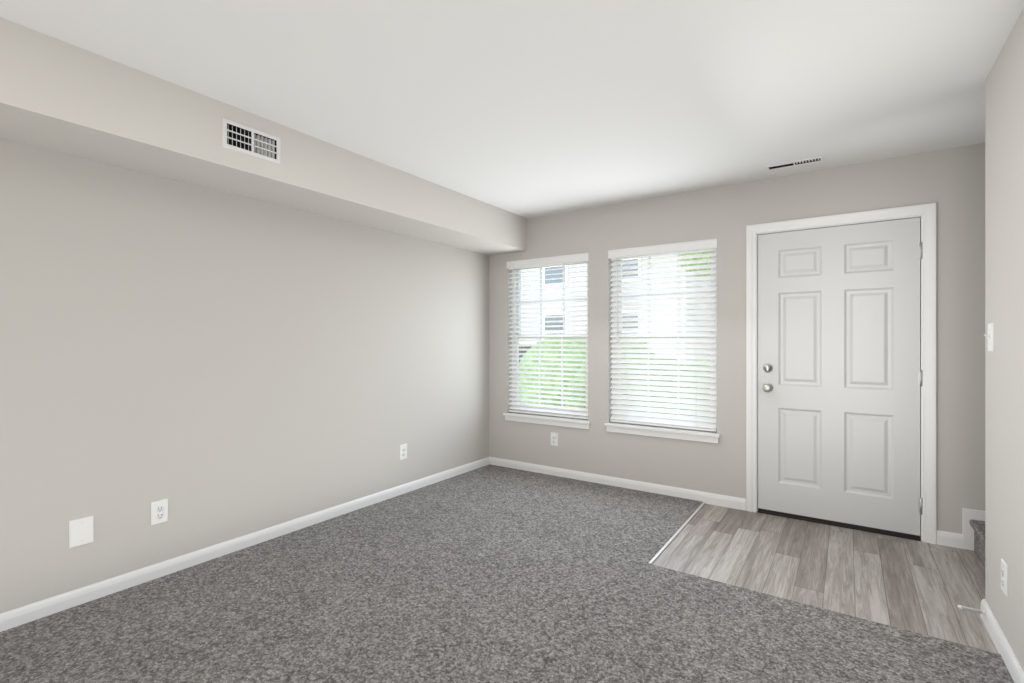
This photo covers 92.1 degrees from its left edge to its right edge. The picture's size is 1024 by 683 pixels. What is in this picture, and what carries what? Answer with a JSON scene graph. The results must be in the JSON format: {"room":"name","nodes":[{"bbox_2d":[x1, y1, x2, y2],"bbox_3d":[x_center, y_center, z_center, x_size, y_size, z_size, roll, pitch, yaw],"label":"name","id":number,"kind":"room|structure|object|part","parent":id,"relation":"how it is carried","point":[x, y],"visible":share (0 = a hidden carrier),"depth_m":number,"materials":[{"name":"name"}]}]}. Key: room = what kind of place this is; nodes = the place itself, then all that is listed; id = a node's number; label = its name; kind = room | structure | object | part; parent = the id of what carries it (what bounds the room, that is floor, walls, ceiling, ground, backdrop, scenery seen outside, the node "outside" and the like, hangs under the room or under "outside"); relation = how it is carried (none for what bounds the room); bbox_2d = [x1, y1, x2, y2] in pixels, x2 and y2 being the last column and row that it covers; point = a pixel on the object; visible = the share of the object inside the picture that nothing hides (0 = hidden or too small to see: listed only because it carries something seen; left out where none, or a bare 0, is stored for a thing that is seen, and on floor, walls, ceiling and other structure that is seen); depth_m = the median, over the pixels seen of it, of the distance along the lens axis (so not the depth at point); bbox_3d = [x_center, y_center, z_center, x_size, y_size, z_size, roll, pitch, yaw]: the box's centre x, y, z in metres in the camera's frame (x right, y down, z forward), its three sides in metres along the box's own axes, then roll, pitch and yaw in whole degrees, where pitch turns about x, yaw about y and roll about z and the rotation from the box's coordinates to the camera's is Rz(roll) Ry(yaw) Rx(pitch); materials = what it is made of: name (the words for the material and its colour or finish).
{"room":"empty living room","nodes":[
{"label":"empty living room","id":0,"kind":"room"},
{"bbox_2d":[0,138,488,613],"bbox_3d":[-2.317,0.060,2.061,0.150,2.480,7.500,0,0,34],"label":"wall","id":1,"kind":"structure","parent":0,"point":[248,365],"depth_m":2.75,"materials":[{"name":"grey paint"}]},
{"bbox_2d":[69,515,93,547],"bbox_3d":[-2.035,0.900,2.335,0.008,0.128,0.090,0,0,34],"label":"outlet plate","id":2,"kind":"object","parent":1,"relation":"attached to","point":[81,531],"visible":1,"depth_m":2.33,"materials":[{"name":"white plastic"}]},
{"bbox_2d":[151,498,167,525],"bbox_3d":[-1.855,0.898,2.599,0.008,0.122,0.078,0,0,34],"label":"outlet","id":3,"kind":"object","parent":1,"relation":"attached to","point":[159,509],"visible":1,"depth_m":2.60,"materials":[{"name":"white plastic"}]},
{"bbox_2d":[0,17,526,255],"bbox_3d":[-2.069,-1.025,1.892,0.450,0.310,7.200,0,0,34],"label":"ceiling soffit","id":4,"kind":"structure","parent":1,"relation":"attached to","point":[56,95],"depth_m":2.40,"materials":[{"name":"beige paint"}]},
{"bbox_2d":[222,117,279,163],"bbox_3d":[-1.361,-1.033,2.569,0.054,0.145,0.300,0,0,34],"label":"ceiling vent","id":5,"kind":"object","parent":4,"relation":"in","point":[236,136],"visible":0.99,"depth_m":2.56,"materials":[{"name":"white plastic"}]},
{"bbox_2d":[0,457,745,631],"bbox_3d":[-1.273,1.208,1.350,2.376,0.085,7.200,0,0,34],"label":"baseboard","id":6,"kind":"structure","parent":1,"relation":"attached to","point":[10,619],"depth_m":3.19,"materials":[{"name":"white wood"}]},
{"bbox_2d":[400,444,406,459],"bbox_3d":[-0.884,0.900,4.025,0.008,0.122,0.078,0,0,34],"label":"outlet","id":7,"kind":"object","parent":1,"relation":"attached to","point":[403,448],"visible":1,"depth_m":4.02,"materials":[{"name":"white plastic"}]},
{"bbox_2d":[0,464,1013,682],"bbox_3d":[-0.803,1.269,1.030,3.553,0.062,7.240,0,0,34],"label":"floor","id":8,"kind":"structure","parent":0,"point":[489,573],"depth_m":2.24,"materials":[{"name":"grey carpet"}]},
{"bbox_2d":[649,502,704,563],"bbox_3d":[1.127,1.246,3.289,0.020,0.008,1.262,0,0,34],"label":"trim","id":9,"kind":"structure","parent":8,"relation":"on","point":[663,548],"depth_m":3.16,"materials":[{"name":"grey metal"}]},
{"bbox_2d":[0,0,1023,218],"bbox_3d":[0.184,-1.280,0.359,6.500,0.200,7.800,0,0,34],"label":"ceiling","id":10,"kind":"structure","parent":0,"point":[527,109],"depth_m":2.21,"materials":[{"name":"white paint"}]},
{"bbox_2d":[766,156,822,170],"bbox_3d":[1.872,-1.201,3.274,0.325,0.054,0.095,0,0,34],"label":"ceiling vent","id":11,"kind":"object","parent":10,"relation":"in","point":[817,159],"visible":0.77,"depth_m":3.28,"materials":[{"name":"white plastic"}]},
{"bbox_2d":[489,143,984,533],"bbox_3d":[2.376,0.060,3.312,6.200,2.480,0.150,0,0,34],"label":"wall","id":12,"kind":"structure","parent":0,"point":[953,179],"depth_m":3.71,"materials":[{"name":"grey paint"}]},
{"bbox_2d":[503,412,590,423],"bbox_3d":[0.326,0.715,4.643,0.931,0.025,0.111,0,0,34],"label":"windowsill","id":13,"kind":"structure","parent":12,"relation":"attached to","point":[525,415],"depth_m":4.59,"materials":[{"name":"white wood"}]},
{"bbox_2d":[505,416,589,428],"bbox_3d":[0.309,0.752,4.618,0.907,0.050,0.016,0,0,34],"label":"apron","id":14,"kind":"object","parent":12,"relation":"attached to","point":[508,418],"visible":1,"depth_m":4.59,"materials":[{"name":"white wood"}]},
{"bbox_2d":[511,262,587,416],"bbox_3d":[0.380,-0.040,4.722,0.875,1.490,0.085,0,0,34],"label":"window","id":15,"kind":"structure","parent":12,"relation":"in","point":[563,265],"depth_m":4.80,"materials":[{"name":"white plastic"}]},
{"bbox_2d":[506,253,588,418],"bbox_3d":[0.329,-0.047,4.647,0.883,1.480,0.074,0,0,34],"label":"blind","id":16,"kind":"object","parent":15,"relation":"attached to","point":[582,257],"visible":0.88,"depth_m":4.63,"materials":[{"name":"white plastic"}]},
{"bbox_2d":[551,432,557,445],"bbox_3d":[0.391,0.905,4.568,0.078,0.122,0.008,0,0,34],"label":"outlet","id":17,"kind":"object","parent":12,"relation":"attached to","point":[554,436],"visible":1,"depth_m":4.56,"materials":[{"name":"white plastic"}]},
{"bbox_2d":[604,422,719,437],"bbox_3d":[1.213,0.715,4.039,0.936,0.025,0.111,0,0,34],"label":"board","id":18,"kind":"object","parent":12,"relation":"attached to","point":[613,424],"visible":0.88,"depth_m":3.98,"materials":[{"name":"white wood"}]},
{"bbox_2d":[606,426,718,443],"bbox_3d":[1.196,0.752,4.014,0.912,0.050,0.016,0,0,34],"label":"apron","id":19,"kind":"object","parent":12,"relation":"attached to","point":[708,439],"visible":1,"depth_m":3.98,"materials":[{"name":"white wood"}]},
{"bbox_2d":[612,249,716,431],"bbox_3d":[1.267,-0.040,4.119,0.880,1.490,0.085,0,0,34],"label":"window","id":20,"kind":"structure","parent":12,"relation":"in","point":[714,251],"depth_m":4.09,"materials":[{"name":"white plastic"}]},
{"bbox_2d":[608,238,716,431],"bbox_3d":[1.216,-0.047,4.043,0.888,1.480,0.074,0,0,34],"label":"blind","id":21,"kind":"object","parent":20,"relation":"attached to","point":[708,244],"visible":0.91,"depth_m":4.03,"materials":[{"name":"white plastic"}]},
{"bbox_3d":[1.185,-0.032,4.067,0.653,1.417,0.070,0,0,34],"label":"cord","id":22,"kind":"part","parent":21,"relation":"part of","materials":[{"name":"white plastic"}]},
{"bbox_2d":[757,217,920,540],"bbox_3d":[2.175,0.235,3.347,0.924,2.029,0.115,0,0,34],"label":"door","id":23,"kind":"structure","parent":12,"relation":"in","point":[839,306],"depth_m":3.33,"materials":[{"name":"white wood"}]},
{"bbox_2d":[918,242,921,513],"bbox_3d":[2.560,0.230,3.094,0.021,1.700,0.016,0,0,34],"label":"door hinges","id":24,"kind":"object","parent":23,"relation":"attached to","point":[919,245],"depth_m":3.09,"materials":[{"name":"silver metal"}]},
{"bbox_2d":[746,203,936,543],"bbox_3d":[2.217,0.197,3.409,1.072,2.106,0.168,0,0,34],"label":"door frame","id":25,"kind":"structure","parent":12,"relation":"in","point":[927,213],"depth_m":3.12,"materials":[{"name":"white wood"}]},
{"bbox_2d":[937,508,984,550],"bbox_3d":[3.425,0.500,2.498,1.959,1.499,0.015,0,0,34],"label":"baseboard","id":26,"kind":"structure","parent":12,"relation":"attached to","point":[967,514],"depth_m":2.97,"materials":[{"name":"white wood"}]},
{"bbox_2d":[652,504,998,653],"bbox_3d":[1.770,1.275,2.872,1.585,0.050,1.360,0,0,34],"label":"floor","id":27,"kind":"structure","parent":0,"point":[916,586],"depth_m":2.73,"materials":[{"name":"grey laminate"}]},
{"bbox_2d":[985,8,1023,670],"bbox_3d":[1.491,0.060,-1.109,2.687,2.480,6.245,0,0,34],"label":"wall","id":28,"kind":"structure","parent":0,"point":[1004,83],"depth_m":1.97,"materials":[{"name":"grey paint"}]},
{"bbox_2d":[958,605,985,614],"bbox_3d":[2.043,1.192,2.196,0.091,0.022,0.022,0,0,34],"label":"doorstop","id":29,"kind":"object","parent":28,"relation":"attached to","point":[959,606],"visible":1,"depth_m":2.19,"materials":[{"name":"white plastic"}]},
{"bbox_2d":[984,323,993,351],"bbox_3d":[2.062,-0.018,2.140,0.025,0.122,0.078,0,0,34],"label":"switch","id":30,"kind":"object","parent":28,"relation":"attached to","point":[990,335],"visible":1,"depth_m":2.12,"materials":[{"name":"white plastic"}]},
{"bbox_2d":[980,599,1023,682],"bbox_3d":[0.422,1.208,-0.373,0.120,0.085,6.259,0,0,34],"label":"baseboard","id":31,"kind":"structure","parent":28,"relation":"attached to","point":[995,632],"depth_m":1.95,"materials":[{"name":"white wood"}]},
{"bbox_2d":[1001,559,1007,596],"bbox_3d":[1.943,0.932,1.950,0.008,0.122,0.078,0,0,34],"label":"outlet","id":32,"kind":"object","parent":28,"relation":"attached to","point":[1004,567],"visible":1,"depth_m":1.93,"materials":[{"name":"white plastic"}]},
{"label":"outside","id":33,"kind":"structure","parent":0,"visible":0},
{"bbox_3d":[11.437,1.700,31.021,70.000,0.200,55.840,0,0,34],"label":"lawn","id":34,"kind":"structure","parent":33,"visible":0},
{"bbox_2d":[519,338,709,416],"bbox_3d":[1.426,0.755,6.531,5.371,1.680,2.391,0,0,34],"label":"bush","id":35,"kind":"object","parent":34,"relation":"on","point":[542,342],"visible":0.04,"depth_m":6.13,"materials":[{"name":"green plant"}]},
{"bbox_2d":[519,254,710,359],"bbox_3d":[2.384,-2.975,24.385,15.300,9.150,9.800,0,0,34],"label":"house","id":36,"kind":"structure","parent":34,"relation":"on","point":[667,261],"depth_m":18.86,"materials":[{"name":"grey"}]},
{"bbox_2d":[681,251,710,276],"bbox_3d":[7.195,-2.076,13.318,5.323,7.352,4.693,0,0,34],"label":"tree","id":37,"kind":"object","parent":34,"relation":"on","point":[700,258],"visible":0.02,"depth_m":13.75,"materials":[{"name":"green plant"}]},
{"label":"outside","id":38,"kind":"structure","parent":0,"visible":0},
{"bbox_3d":[-0.255,1.590,13.843,70.000,0.020,5.400,0,0,34],"label":"street","id":39,"kind":"object","parent":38,"visible":0},
{"bbox_2d":[519,346,531,361],"bbox_3d":[0.679,0.834,12.354,4.220,1.472,1.750,0,0,34],"label":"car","id":40,"kind":"object","parent":39,"relation":"on","point":[520,347],"visible":0.02,"depth_m":11.63,"materials":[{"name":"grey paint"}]},
{"bbox_3d":[0.184,1.400,0.359,6.500,0.200,7.800,0,0,34],"label":"floor","id":41,"kind":"structure","parent":0,"visible":0},
{"bbox_2d":[970,520,984,566],"bbox_3d":[3.220,0.585,2.061,1.806,1.330,0.937,0,0,34],"label":"carpet","id":42,"kind":"object","parent":41,"relation":"on","point":[978,526],"visible":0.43,"depth_m":2.81,"materials":[{"name":"grey carpet"}]}
]}

